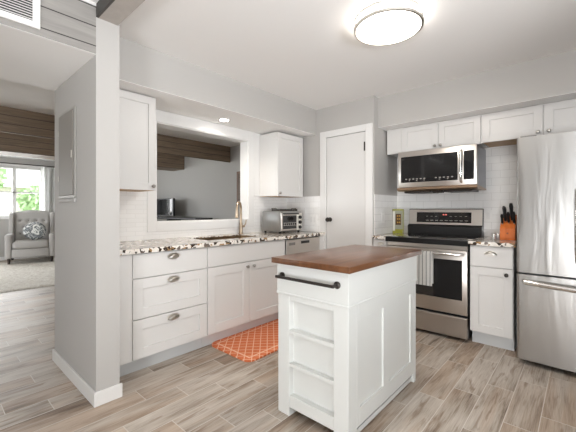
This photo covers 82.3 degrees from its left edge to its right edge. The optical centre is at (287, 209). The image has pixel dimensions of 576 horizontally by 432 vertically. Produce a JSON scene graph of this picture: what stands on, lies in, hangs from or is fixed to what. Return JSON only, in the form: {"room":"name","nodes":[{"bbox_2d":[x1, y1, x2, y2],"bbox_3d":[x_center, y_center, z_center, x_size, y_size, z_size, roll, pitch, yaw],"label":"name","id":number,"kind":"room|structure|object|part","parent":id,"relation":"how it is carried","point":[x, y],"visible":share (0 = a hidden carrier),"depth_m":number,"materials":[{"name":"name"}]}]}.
{"room":"kitchen","nodes":[
{"label":"kitchen","id":0,"kind":"room"},
{"bbox_2d":[0,169,39,215],"bbox_3d":[-14.900,-0.385,13.341,2.600,3.250,8.600,0,0,42],"label":"sky","id":1,"kind":"structure","parent":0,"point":[24,178],"depth_m":14.86,"materials":[{"name":"white"}]},
{"bbox_2d":[0,157,54,256],"bbox_3d":[-7.155,-0.030,7.413,0.150,2.440,6.700,0,0,42],"label":"wall","id":2,"kind":"structure","parent":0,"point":[4,223],"depth_m":7.84,"materials":[{"name":"grey paint"}]},
{"bbox_2d":[0,163,46,218],"bbox_3d":[-6.974,-0.448,7.540,0.150,1.335,2.390,0,0,42],"label":"window","id":3,"kind":"structure","parent":2,"relation":"attached to","point":[2,165],"depth_m":7.97,"materials":[{"name":"white paint"}]},
{"bbox_2d":[0,255,54,260],"bbox_3d":[-7.093,1.147,7.358,0.015,0.087,6.660,0,0,42],"label":"baseboard","id":4,"kind":"structure","parent":2,"relation":"attached to","point":[1,258],"depth_m":8.04,"materials":[{"name":"white paint"}]},
{"bbox_2d":[0,162,54,166],"bbox_3d":[-6.896,-1.105,7.496,0.123,0.047,3.560,0,0,42],"label":"curtain rod","id":5,"kind":"object","parent":2,"relation":"attached to","point":[0,162],"visible":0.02,"depth_m":8.02,"materials":[{"name":"grey metal"}]},
{"bbox_2d":[41,167,54,231],"bbox_3d":[-5.977,0.043,8.466,0.084,2.235,0.600,0,0,42],"label":"curtain","id":6,"kind":"object","parent":5,"relation":"hanging from","point":[47,174],"visible":0.19,"depth_m":8.34,"materials":[{"name":"white fabric"}]},
{"bbox_2d":[0,23,95,90],"bbox_3d":[-2.613,-1.097,1.072,0.916,0.305,3.312,0,0,42],"label":"ceiling","id":7,"kind":"structure","parent":0,"point":[27,58],"depth_m":2.07,"materials":[{"name":"paint"}]},
{"bbox_2d":[0,0,95,53],"bbox_3d":[-2.270,-1.091,0.765,0.004,0.288,3.312,0,0,42],"label":"wall header","id":8,"kind":"structure","parent":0,"point":[72,23],"depth_m":1.89,"materials":[{"name":"white wood"}]},
{"bbox_2d":[0,0,39,29],"bbox_3d":[-1.616,-1.107,1.484,0.012,0.257,0.815,0,0,42],"label":"air vent","id":9,"kind":"object","parent":8,"relation":"in","point":[26,12],"visible":1,"depth_m":1.73,"materials":[{"name":"white plastic"}]},
{"bbox_2d":[82,0,95,5],"bbox_3d":[-2.268,-1.242,0.764,0.008,0.015,3.312,0,0,42],"label":"cap","id":10,"kind":"object","parent":8,"relation":"attached to","point":[87,1],"visible":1,"depth_m":1.97,"materials":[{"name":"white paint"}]},
{"bbox_2d":[55,17,119,391],"bbox_3d":[-1.461,-0.030,2.356,0.920,2.440,0.136,0,0,42],"label":"wall","id":11,"kind":"structure","parent":0,"point":[87,229],"depth_m":2.09,"materials":[{"name":"grey paint"}]},
{"bbox_2d":[58,105,75,202],"bbox_3d":[-1.588,-0.384,2.361,0.370,0.657,0.024,0,0,42],"label":"electrical panel","id":12,"kind":"object","parent":11,"relation":"attached to","point":[66,133],"visible":1,"depth_m":2.32,"materials":[{"name":"grey metal"}]},
{"bbox_3d":[-1.591,-0.399,2.358,0.330,0.587,0.008,0,0,42],"label":"door","id":13,"kind":"part","parent":12,"relation":"part of","materials":[{"name":"silver metal"}]},
{"bbox_2d":[52,349,122,407],"bbox_3d":[-1.461,1.147,2.355,0.947,0.087,0.164,0,0,42],"label":"baseboard","id":14,"kind":"structure","parent":11,"relation":"attached to","point":[101,397],"depth_m":2.09,"materials":[{"name":"white paint"}]},
{"bbox_2d":[0,132,183,170],"bbox_3d":[-4.827,-1.095,5.328,0.500,0.310,6.700,0,0,42],"label":"beam","id":15,"kind":"structure","parent":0,"point":[11,144],"depth_m":5.61,"materials":[{"name":"brown wood"}]},
{"bbox_2d":[0,106,229,162],"bbox_3d":[-3.382,-1.095,4.035,0.022,0.310,6.700,0,0,42],"label":"beam","id":16,"kind":"structure","parent":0,"point":[12,120],"depth_m":4.33,"materials":[{"name":"brown wood"}]},
{"bbox_2d":[96,0,144,25],"bbox_3d":[0.293,-1.210,0.777,3.800,0.080,0.126,0,0,42],"label":"beam","id":17,"kind":"structure","parent":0,"point":[115,12],"depth_m":1.93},
{"bbox_2d":[157,145,239,220],"bbox_3d":[-2.179,-0.030,7.535,7.100,2.440,0.120,0,0,42],"label":"wall","id":18,"kind":"structure","parent":0,"point":[205,188],"depth_m":7.14,"materials":[{"name":"grey paint"}]},
{"bbox_2d":[237,171,239,200],"bbox_3d":[-0.768,-0.420,6.173,0.580,0.640,0.026,0,0,42],"label":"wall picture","id":19,"kind":"object","parent":18,"relation":"attached to","point":[238,172],"visible":0.23,"depth_m":6.32,"materials":[{"name":"brown"}]},
{"bbox_2d":[120,80,314,137],"bbox_3d":[-0.650,-0.942,3.374,0.490,0.003,2.460,0,0,42],"label":"ceiling","id":20,"kind":"structure","parent":0,"point":[167,102],"depth_m":3.18,"materials":[{"name":"paint"}]},
{"bbox_2d":[218,118,229,121],"bbox_3d":[-0.663,-0.934,3.419,0.116,0.010,0.116,0,0,42],"label":"recessed light","id":21,"kind":"object","parent":20,"relation":"in","point":[220,119],"visible":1,"depth_m":3.39,"materials":[{"name":"white plastic"}]},
{"bbox_2d":[0,256,575,431],"bbox_3d":[-2.703,1.240,3.427,12.100,0.100,7.000,0,0,42],"label":"floor","id":22,"kind":"structure","parent":0,"point":[460,385],"depth_m":2.15,"materials":[{"name":"brown wood"}]},
{"bbox_2d":[0,258,54,292],"bbox_3d":[-5.278,1.174,5.934,3.420,0.030,4.200,0,0,42],"label":"area rug","id":23,"kind":"object","parent":22,"relation":"on","point":[29,274],"visible":0.46,"depth_m":5.88,"materials":[{"name":"beige carpet"}]},
{"bbox_2d":[5,210,54,263],"bbox_3d":[-5.865,0.579,7.547,0.874,1.155,0.941,0,0,-35],"label":"armchair","id":24,"kind":"object","parent":23,"relation":"on","point":[17,245],"visible":0.84,"depth_m":7.42,"materials":[{"name":"grey fabric"}]},
{"bbox_3d":[-6.139,0.783,7.279,0.118,0.514,0.773,0,0,-35],"label":"arm","id":25,"kind":"part","parent":24,"relation":"part of","materials":[{"name":"grey fabric"}]},
{"bbox_2d":[12,239,48,248],"bbox_3d":[-5.797,0.760,7.451,0.627,0.152,0.706,0,0,-35],"label":"seat cushion","id":26,"kind":"object","parent":24,"relation":"on","point":[16,243],"depth_m":7.21,"materials":[{"name":"grey fabric"}]},
{"bbox_3d":[-6.052,0.421,7.811,0.694,0.840,0.293,0,0,-35],"label":"backrest","id":27,"kind":"part","parent":24,"relation":"part of","materials":[{"name":"grey fabric"}]},
{"bbox_2d":[23,222,45,239],"bbox_3d":[-5.765,0.475,7.504,0.420,0.399,0.185,0,0,-37],"label":"round cushion","id":28,"kind":"object","parent":24,"relation":"on","point":[34,230],"visible":1,"depth_m":7.46,"materials":[{"name":"grey fabric"}]},
{"bbox_3d":[-5.521,0.783,7.714,0.118,0.514,0.773,0,0,-35],"label":"arm","id":29,"kind":"part","parent":24,"relation":"part of","materials":[{"name":"grey fabric"}]},
{"bbox_2d":[120,247,206,376],"bbox_3d":[-1.156,0.751,2.697,0.635,0.878,0.772,0,0,42],"label":"base cabinet","id":30,"kind":"object","parent":22,"relation":"on","point":[163,294],"visible":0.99,"depth_m":2.49,"materials":[{"name":"white paint"}]},
{"bbox_3d":[-0.898,0.929,2.565,0.020,0.278,0.618,0,0,42],"label":"drawer","id":31,"kind":"part","parent":30,"relation":"part of","materials":[{"name":"white paint"}]},
{"bbox_3d":[-0.898,0.639,2.565,0.020,0.286,0.618,0,0,42],"label":"drawer","id":32,"kind":"part","parent":30,"relation":"part of","materials":[{"name":"white paint"}]},
{"bbox_3d":[-0.898,0.403,2.565,0.020,0.170,0.618,0,0,42],"label":"drawer","id":33,"kind":"part","parent":30,"relation":"part of","materials":[{"name":"white paint"}]},
{"bbox_3d":[-0.880,0.828,2.549,0.027,0.051,0.104,0,0,42],"label":"cup pull","id":34,"kind":"part","parent":30,"relation":"part of","materials":[{"name":"silver metal"}]},
{"bbox_3d":[-0.880,0.534,2.549,0.027,0.051,0.104,0,0,42],"label":"cup pull","id":35,"kind":"part","parent":30,"relation":"part of","materials":[{"name":"silver metal"}]},
{"bbox_3d":[-0.880,0.356,2.549,0.027,0.051,0.104,0,0,42],"label":"cup pull","id":36,"kind":"part","parent":30,"relation":"part of","materials":[{"name":"silver metal"}]},
{"bbox_2d":[120,231,324,254],"bbox_3d":[-0.597,0.292,3.322,0.636,0.034,2.449,0,0,42],"label":"countertop","id":37,"kind":"structure","parent":30,"relation":"on","point":[156,245],"depth_m":2.88,"materials":[{"name":"stone"}]},
{"bbox_2d":[195,235,256,239],"bbox_3d":[-0.623,0.386,3.337,0.340,0.208,0.660,0,0,42],"label":"sink","id":38,"kind":"object","parent":37,"relation":"in","point":[236,236],"visible":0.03,"depth_m":3.51,"materials":[{"name":"brown metal"}]},
{"bbox_2d":[235,201,246,233],"bbox_3d":[-0.546,0.086,3.711,0.074,0.378,0.214,0,0,21],"label":"faucet","id":39,"kind":"object","parent":37,"relation":"on","point":[238,203],"visible":0.99,"depth_m":3.74,"materials":[{"name":"beige"}]},
{"bbox_2d":[262,211,301,233],"bbox_3d":[-0.053,0.144,4.024,0.354,0.260,0.395,0,0,42],"label":"toaster oven","id":40,"kind":"object","parent":37,"relation":"on","point":[276,221],"visible":0.99,"depth_m":3.90,"materials":[{"name":"grey metal"}]},
{"bbox_2d":[271,208,296,210],"bbox_3d":[-0.040,-0.005,3.995,0.130,0.037,0.368,0,0,42],"label":"baking tray","id":41,"kind":"object","parent":40,"relation":"on","point":[273,209],"visible":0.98,"depth_m":3.91,"materials":[{"name":"grey metal"}]},
{"bbox_3d":[0.016,0.139,3.905,0.015,0.205,0.290,0,0,42],"label":"glass door","id":42,"kind":"part","parent":40,"relation":"part of","materials":[{"name":"silver metal"}]},
{"bbox_3d":[0.141,0.139,4.050,0.009,0.205,0.082,0,0,42],"label":"control panel","id":43,"kind":"part","parent":40,"relation":"part of","materials":[{"name":"silver metal"}]},
{"bbox_2d":[157,217,212,220],"bbox_3d":[-2.619,0.675,7.472,2.530,1.030,0.400,0,0,42],"label":"media console","id":44,"kind":"object","parent":22,"relation":"on","point":[167,218],"visible":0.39,"depth_m":7.03,"materials":[{"name":"black wood"}]},
{"bbox_2d":[157,198,174,216],"bbox_3d":[-3.107,-0.053,7.849,1.500,0.424,0.150,0,0,42],"label":"television","id":45,"kind":"object","parent":44,"relation":"on","point":[165,207],"visible":0.64,"depth_m":7.54,"materials":[{"name":"black plastic"}]},
{"bbox_2d":[201,239,284,346],"bbox_3d":[-0.569,0.751,3.349,0.640,0.878,0.980,0,0,42],"label":"base cabinet","id":46,"kind":"object","parent":22,"relation":"on","point":[242,295],"visible":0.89,"depth_m":3.07,"materials":[{"name":"white paint"}]},
{"bbox_3d":[-0.530,0.779,2.976,0.020,0.571,0.472,0,0,42],"label":"door","id":47,"kind":"part","parent":46,"relation":"part of","materials":[{"name":"white paint"}]},
{"bbox_3d":[-0.204,0.779,3.340,0.020,0.571,0.493,0,0,42],"label":"door","id":48,"kind":"part","parent":46,"relation":"part of","materials":[{"name":"white paint"}]},
{"bbox_2d":[212,319,277,361],"bbox_3d":[-0.190,1.183,3.073,0.533,0.013,0.935,0,0,42],"label":"kitchen mat","id":49,"kind":"object","parent":22,"relation":"on","point":[255,343],"visible":0.56,"depth_m":2.90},
{"bbox_2d":[284,236,318,254],"bbox_3d":[-0.027,0.749,3.936,0.569,0.862,0.604,0,0,42],"label":"dishwasher","id":50,"kind":"object","parent":22,"relation":"on","point":[305,244],"visible":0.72,"depth_m":3.71,"materials":[{"name":"grey metal"}]},
{"bbox_2d":[318,236,322,249],"bbox_3d":[0.185,0.751,4.215,0.608,0.878,0.088,0,0,42],"label":"cabinet filler","id":51,"kind":"object","parent":22,"relation":"on","point":[320,237],"visible":0.06,"depth_m":3.99,"materials":[{"name":"white paint"}]},
{"bbox_2d":[271,244,421,431],"bbox_3d":[0.411,0.733,2.108,0.529,0.914,0.970,0,0,42],"label":"kitchen island","id":52,"kind":"object","parent":22,"relation":"on","point":[347,314],"visible":1,"depth_m":1.84,"materials":[{"name":"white wood"}]},
{"bbox_3d":[0.002,0.841,1.961,0.087,0.698,0.085,0,0,42],"label":"leg","id":53,"kind":"part","parent":52,"relation":"part of","materials":[{"name":"white paint"}]},
{"bbox_3d":[0.128,0.507,1.806,0.306,0.030,0.018,0,0,42],"label":"rail","id":54,"kind":"part","parent":52,"relation":"part of","materials":[{"name":"white paint"}]},
{"bbox_2d":[289,328,333,347],"bbox_3d":[0.133,0.702,1.813,0.306,0.021,0.036,0,0,42],"label":"shelf","id":55,"kind":"object","parent":52,"relation":"attached to","point":[320,338],"depth_m":1.81,"materials":[{"name":"white paint"}]},
{"bbox_2d":[289,361,333,384],"bbox_3d":[0.133,0.894,1.813,0.306,0.021,0.036,0,0,42],"label":"shelf","id":56,"kind":"object","parent":52,"relation":"attached to","point":[316,372],"depth_m":1.81,"materials":[{"name":"white paint"}]},
{"bbox_2d":[289,393,333,420],"bbox_3d":[0.133,1.079,1.813,0.306,0.021,0.036,0,0,42],"label":"shelf","id":57,"kind":"object","parent":52,"relation":"attached to","point":[306,403],"depth_m":1.81,"materials":[{"name":"white paint"}]},
{"bbox_3d":[0.128,1.105,1.806,0.306,0.066,0.018,0,0,42],"label":"rail","id":58,"kind":"part","parent":52,"relation":"part of","materials":[{"name":"white paint"}]},
{"bbox_2d":[293,301,333,411],"bbox_3d":[0.150,0.796,1.831,0.306,0.608,0.012,0,0,42],"label":"shelf","id":59,"kind":"object","parent":52,"relation":"attached to","point":[316,357],"depth_m":1.83,"materials":[{"name":"white paint"}]},
{"bbox_3d":[0.295,0.841,1.699,0.088,0.698,0.085,0,0,42],"label":"leg","id":60,"kind":"part","parent":52,"relation":"part of","materials":[{"name":"white paint"}]},
{"bbox_3d":[0.596,1.166,2.001,0.016,0.028,0.766,0,0,42],"label":"rail","id":61,"kind":"part","parent":52,"relation":"part of","materials":[{"name":"white paint"}]},
{"bbox_3d":[0.604,0.810,1.994,0.022,0.636,0.766,0,0,42],"label":"panel","id":62,"kind":"part","parent":52,"relation":"part of","materials":[{"name":"white paint"}]},
{"bbox_3d":[0.857,0.841,2.306,0.061,0.698,0.037,0,0,42],"label":"leg","id":63,"kind":"part","parent":52,"relation":"part of","materials":[{"name":"white paint"}]},
{"bbox_2d":[374,239,386,246],"bbox_3d":[1.179,0.751,3.732,0.157,0.878,0.647,0,0,42],"label":"base cabinet","id":64,"kind":"object","parent":22,"relation":"on","point":[377,242],"visible":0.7,"depth_m":3.51,"materials":[{"name":"white paint"}]},
{"bbox_2d":[372,233,406,238],"bbox_3d":[1.181,0.292,3.734,0.161,0.034,0.643,0,0,42],"label":"countertop","id":65,"kind":"structure","parent":64,"relation":"on","point":[382,236],"depth_m":3.55,"materials":[{"name":"stone"}]},
{"bbox_2d":[393,209,403,233],"bbox_3d":[1.298,0.132,3.883,0.123,0.284,0.033,0,0,42],"label":"cookbook","id":66,"kind":"object","parent":65,"relation":"on","point":[398,214],"visible":0.98,"depth_m":3.87,"materials":[{"name":"yellow paper"}]},
{"bbox_2d":[396,214,400,224],"bbox_3d":[1.294,0.110,3.867,0.065,0.130,0.002,0,0,42],"label":"picture","id":67,"kind":"object","parent":66,"relation":"attached to","point":[398,216],"depth_m":3.86,"materials":[{"name":"brown"}]},
{"bbox_2d":[385,209,483,339],"bbox_3d":[1.501,0.574,3.393,0.768,1.173,0.732,0,0,42],"label":"stove","id":68,"kind":"object","parent":22,"relation":"on","point":[443,307],"visible":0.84,"depth_m":3.11,"materials":[{"name":"silver metal"}]},
{"bbox_2d":[416,251,432,285],"bbox_3d":[1.287,0.545,3.109,0.150,0.319,0.043,0,0,42],"label":"dish towel","id":69,"kind":"object","parent":68,"relation":"hanging from","point":[425,260],"visible":0.89,"depth_m":3.08,"materials":[{"name":"white fabric"}]},
{"bbox_3d":[1.319,0.656,3.190,0.760,0.577,0.043,0,0,42],"label":"oven door","id":70,"kind":"part","parent":68,"relation":"part of","materials":[{"name":"silver metal"}]},
{"bbox_3d":[1.327,0.345,3.199,0.760,0.040,0.027,0,0,42],"label":"trim","id":71,"kind":"part","parent":68,"relation":"part of","materials":[{"name":"silver metal"}]},
{"bbox_2d":[385,233,480,246],"bbox_3d":[1.489,0.298,3.380,0.768,0.052,0.578,0,0,42],"label":"cooktop","id":72,"kind":"object","parent":68,"relation":"in","point":[416,239],"depth_m":3.26,"materials":[{"name":"black glass"}]},
{"bbox_3d":[1.321,1.063,3.192,0.760,0.183,0.038,0,0,42],"label":"storage drawer","id":73,"kind":"part","parent":68,"relation":"part of","materials":[{"name":"silver metal"}]},
{"bbox_3d":[1.281,0.399,3.148,0.734,0.027,0.072,0,0,42],"label":"oven handle","id":74,"kind":"part","parent":68,"relation":"part of","materials":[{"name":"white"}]},
{"bbox_2d":[470,245,517,350],"bbox_3d":[1.937,0.751,3.049,0.322,0.878,0.652,0,0,42],"label":"base cabinet","id":75,"kind":"object","parent":22,"relation":"on","point":[493,269],"visible":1,"depth_m":2.83,"materials":[{"name":"white paint"}]},
{"bbox_3d":[1.733,0.375,2.820,0.104,0.051,0.027,0,0,42],"label":"cup pull","id":76,"kind":"part","parent":75,"relation":"part of","materials":[{"name":"silver metal"}]},
{"bbox_3d":[1.747,0.403,2.838,0.317,0.174,0.020,0,0,42],"label":"drawer","id":77,"kind":"part","parent":75,"relation":"part of","materials":[{"name":"white paint"}]},
{"bbox_3d":[1.747,0.784,2.838,0.317,0.572,0.020,0,0,42],"label":"door","id":78,"kind":"part","parent":75,"relation":"part of","materials":[{"name":"white paint"}]},
{"bbox_2d":[468,237,516,247],"bbox_3d":[1.944,0.292,3.050,0.348,0.034,0.643,0,0,42],"label":"countertop","id":79,"kind":"structure","parent":75,"relation":"on","point":[483,241],"depth_m":2.87,"materials":[{"name":"stone"}]},
{"bbox_2d":[500,215,516,239],"bbox_3d":[2.054,0.159,3.061,0.122,0.231,0.163,0,0,42],"label":"knife block","id":80,"kind":"object","parent":79,"relation":"on","point":[508,231],"visible":0.81,"depth_m":3.01,"materials":[{"name":"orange wood"}]},
{"bbox_2d":[503,207,506,221],"bbox_3d":[1.995,0.041,3.029,0.028,0.145,0.072,0,0,42],"label":"kitchen knife","id":81,"kind":"object","parent":80,"relation":"in","point":[504,208],"visible":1,"depth_m":3.02,"materials":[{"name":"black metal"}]},
{"bbox_2d":[506,212,509,222],"bbox_3d":[2.013,0.070,3.010,0.026,0.107,0.056,0,0,42],"label":"kitchen knife","id":82,"kind":"object","parent":80,"relation":"in","point":[508,213],"visible":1,"depth_m":3.00,"materials":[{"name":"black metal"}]},
{"bbox_2d":[509,203,512,220],"bbox_3d":[2.035,0.019,2.998,0.030,0.168,0.083,0,0,42],"label":"kitchen knife","id":83,"kind":"object","parent":80,"relation":"in","point":[511,204],"visible":0.85,"depth_m":2.99,"materials":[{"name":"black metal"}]},
{"bbox_2d":[512,211,515,223],"bbox_3d":[2.041,0.070,2.977,0.026,0.117,0.059,0,0,42],"label":"kitchen knife","id":84,"kind":"object","parent":80,"relation":"in","point":[513,212],"visible":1,"depth_m":2.97,"materials":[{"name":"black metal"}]},
{"bbox_2d":[517,131,575,372],"bbox_3d":[2.342,0.309,2.511,0.910,1.762,0.874,0,0,42],"label":"fridge","id":85,"kind":"object","parent":22,"relation":"on","point":[546,164],"visible":1,"depth_m":2.43,"materials":[{"name":"grey metal"}]},
{"bbox_3d":[2.131,0.819,2.275,0.910,0.652,0.077,0,0,42],"label":"freezer drawer","id":86,"kind":"part","parent":85,"relation":"part of","materials":[{"name":"silver metal"}]},
{"bbox_3d":[1.960,-0.040,2.428,0.452,1.035,0.077,0,0,42],"label":"door","id":87,"kind":"part","parent":85,"relation":"part of","materials":[{"name":"silver metal"}]},
{"bbox_3d":[2.083,0.551,2.221,0.846,0.050,0.096,0,0,42],"label":"handle","id":88,"kind":"part","parent":85,"relation":"part of","materials":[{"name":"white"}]},
{"bbox_3d":[2.012,0.115,2.289,0.025,0.544,0.077,0,0,42],"label":"handle","id":89,"kind":"part","parent":85,"relation":"part of","materials":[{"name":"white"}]},
{"bbox_2d":[0,0,575,161],"bbox_3d":[-2.703,-1.300,3.427,12.100,0.100,7.000,0,0,42],"label":"ceiling","id":90,"kind":"structure","parent":0,"point":[308,53],"depth_m":2.46,"materials":[{"name":"paint"}]},
{"bbox_2d":[353,0,423,45],"bbox_3d":[0.653,-1.212,2.154,0.442,0.074,0.442,0,0,42],"label":"ceiling light","id":91,"kind":"object","parent":90,"relation":"attached to","point":[383,22],"visible":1,"depth_m":2.08,"materials":[{"name":"white glass"}]},
{"bbox_2d":[303,96,378,248],"bbox_3d":[0.505,-0.030,4.072,1.280,2.440,0.120,0,0,42],"label":"wall","id":92,"kind":"structure","parent":0,"point":[365,110],"depth_m":3.94,"materials":[{"name":"grey paint"}]},
{"bbox_2d":[287,196,319,231],"bbox_3d":[0.195,0.051,4.263,0.548,0.446,0.008,0,0,42],"label":"backsplash","id":93,"kind":"structure","parent":92,"relation":"attached to","point":[310,205],"depth_m":4.21,"materials":[{"name":"tile"}]},
{"bbox_2d":[309,215,316,223],"bbox_3d":[0.315,0.120,4.145,0.118,0.118,0.006,0,0,42],"label":"wall outlet","id":94,"kind":"object","parent":92,"relation":"attached to","point":[312,218],"visible":1,"depth_m":4.14,"materials":[{"name":"white plastic"}]},
{"bbox_2d":[325,132,364,248],"bbox_3d":[0.654,0.154,3.829,0.528,2.056,0.113,0,0,42],"label":"door","id":95,"kind":"structure","parent":92,"relation":"in","point":[345,219],"depth_m":3.84,"materials":[{"name":"white paint"}]},
{"bbox_2d":[320,123,372,248],"bbox_3d":[0.662,0.117,3.838,0.706,2.145,0.018,0,0,42],"label":"trim","id":96,"kind":"structure","parent":92,"relation":"attached to","point":[368,128],"depth_m":3.65,"materials":[{"name":"white paint"}]},
{"bbox_2d":[120,37,575,134],"bbox_3d":[1.070,-1.084,2.230,4.580,0.332,3.050,0,0,42],"label":"soffit","id":97,"kind":"structure","parent":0,"point":[552,75],"depth_m":2.95,"materials":[{"name":"grey paint"}]},
{"bbox_2d":[379,128,396,234],"bbox_3d":[1.133,-0.030,3.905,0.120,2.440,0.470,0,0,42],"label":"wall","id":98,"kind":"structure","parent":0,"point":[387,163],"depth_m":3.83,"materials":[{"name":"grey paint"}]},
{"bbox_2d":[381,213,384,222],"bbox_3d":[1.077,0.090,3.734,0.006,0.118,0.075,0,0,42],"label":"wall outlet","id":99,"kind":"object","parent":98,"relation":"attached to","point":[382,214],"visible":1,"depth_m":3.73,"materials":[{"name":"white plastic"}]},
{"bbox_2d":[374,194,396,234],"bbox_3d":[1.142,0.051,3.818,0.008,0.446,0.588,0,0,42],"label":"backsplash","id":100,"kind":"structure","parent":98,"relation":"attached to","point":[385,204],"depth_m":3.77,"materials":[{"name":"tile"}]},
{"bbox_2d":[378,92,575,130],"bbox_3d":[2.398,-0.916,2.753,3.300,0.003,0.500,0,0,42],"label":"ceiling","id":101,"kind":"structure","parent":0,"point":[568,96],"depth_m":3.03,"materials":[{"name":"paint"}]},
{"bbox_3d":[2.560,-0.030,3.024,3.420,2.440,0.120,0,0,42],"label":"wall","id":102,"kind":"structure","parent":0,"visible":0},
{"bbox_2d":[387,115,488,156],"bbox_3d":[1.587,-0.772,3.565,0.952,0.281,0.353,0,0,42],"label":"upper cabinet","id":103,"kind":"object","parent":102,"relation":"attached to","point":[466,130],"visible":0.89,"depth_m":3.41,"materials":[{"name":"white paint"}]},
{"bbox_3d":[1.414,-0.771,3.540,0.382,0.277,0.020,0,0,42],"label":"door","id":104,"kind":"part","parent":103,"relation":"part of","materials":[{"name":"white paint"}]},
{"bbox_2d":[397,144,485,193],"bbox_3d":[1.603,-0.400,3.474,0.775,0.448,0.468,0,0,42],"label":"microwave","id":105,"kind":"object","parent":103,"relation":"attached to","point":[462,168],"visible":1,"depth_m":3.30,"materials":[{"name":"grey metal"}]},
{"bbox_3d":[1.654,-0.425,3.155,0.029,0.331,0.061,0,0,42],"label":"handle","id":106,"kind":"part","parent":105,"relation":"part of","materials":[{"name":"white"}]},
{"bbox_3d":[1.718,-0.430,3.131,0.089,0.276,0.006,0,0,42],"label":"control panel","id":107,"kind":"part","parent":105,"relation":"part of","materials":[{"name":"black glass"}]},
{"bbox_3d":[1.702,-0.771,3.282,0.383,0.277,0.020,0,0,42],"label":"door","id":108,"kind":"part","parent":103,"relation":"part of","materials":[{"name":"white paint"}]},
{"bbox_2d":[397,145,516,236],"bbox_3d":[2.173,-0.150,3.283,2.242,0.980,0.008,0,0,42],"label":"backsplash","id":109,"kind":"structure","parent":102,"relation":"attached to","point":[501,161],"depth_m":3.37,"materials":[{"name":"tile"}]},
{"bbox_2d":[484,210,491,221],"bbox_3d":[2.054,0.060,3.381,0.075,0.118,0.006,0,0,42],"label":"wall outlet","id":110,"kind":"object","parent":102,"relation":"attached to","point":[487,213],"visible":1,"depth_m":3.38,"materials":[{"name":"white plastic"}]},
{"bbox_2d":[482,99,575,146],"bbox_3d":[2.288,-0.776,2.937,0.930,0.273,0.353,0,0,42],"label":"upper cabinet","id":111,"kind":"object","parent":102,"relation":"attached to","point":[501,128],"visible":0.89,"depth_m":2.91,"materials":[{"name":"white paint"}]},
{"bbox_3d":[2.025,-0.775,2.992,0.460,0.270,0.020,0,0,42],"label":"door","id":112,"kind":"part","parent":111,"relation":"part of","materials":[{"name":"white paint"}]},
{"bbox_3d":[2.372,-0.775,2.681,0.458,0.270,0.020,0,0,42],"label":"door","id":113,"kind":"part","parent":111,"relation":"part of","materials":[{"name":"white paint"}]},
{"bbox_3d":[-0.614,-0.030,3.872,0.120,2.440,3.250,0,0,42],"label":"wall","id":114,"kind":"structure","parent":0,"visible":0},
{"bbox_2d":[120,89,155,191],"bbox_3d":[-1.357,-0.547,2.668,0.341,0.770,0.461,0,0,42],"label":"upper cabinet","id":115,"kind":"object","parent":114,"relation":"attached to","point":[137,111],"visible":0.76,"depth_m":2.65,"materials":[{"name":"white paint"}]},
{"bbox_2d":[147,110,253,231],"bbox_3d":[-0.900,-0.367,3.543,0.143,1.141,1.308,0,0,42],"label":"trim","id":116,"kind":"structure","parent":114,"relation":"attached to","point":[164,119],"depth_m":3.56,"materials":[{"name":"white paint"}]},
{"bbox_2d":[120,191,286,241],"bbox_3d":[-0.830,0.051,3.535,0.008,0.446,2.460,0,0,42],"label":"backsplash","id":117,"kind":"structure","parent":114,"relation":"attached to","point":[133,205],"depth_m":3.01,"materials":[{"name":"tile"}]},
{"bbox_2d":[254,133,261,195],"bbox_3d":[-0.361,-0.555,4.053,0.014,0.765,0.163,0,0,42],"label":"trim","id":118,"kind":"structure","parent":114,"relation":"attached to","point":[256,135],"depth_m":4.02,"materials":[{"name":"white paint"}]},
{"bbox_2d":[259,132,302,197],"bbox_3d":[-0.067,-0.539,4.108,0.341,0.751,0.468,0,0,42],"label":"upper cabinet","id":119,"kind":"object","parent":114,"relation":"attached to","point":[280,154],"visible":1,"depth_m":3.98,"materials":[{"name":"white paint"}]},
{"bbox_3d":[0.029,-0.538,4.023,0.020,0.747,0.463,0,0,42],"label":"door","id":120,"kind":"part","parent":119,"relation":"part of","materials":[{"name":"white paint"}]},
{"label":"outside","id":121,"kind":"structure","parent":0,"visible":0},
{"bbox_3d":[-14.382,1.365,14.219,19.600,0.250,26.000,0,0,42],"label":"ground","id":122,"kind":"structure","parent":121,"visible":0},
{"bbox_2d":[0,168,7,187],"bbox_3d":[-9.985,-0.327,10.762,1.303,3.143,1.253,0,0,11],"label":"tree","id":123,"kind":"object","parent":122,"relation":"on","point":[3,171],"visible":0.77,"depth_m":10.99,"materials":[{"name":"green plant"}]},
{"bbox_2d":[16,184,39,210],"bbox_3d":[-9.061,0.156,11.790,1.072,2.181,1.062,0,0,42],"label":"tree","id":124,"kind":"object","parent":122,"relation":"on","point":[28,201],"visible":0.57,"depth_m":11.46,"materials":[{"name":"green plant"}]}
]}

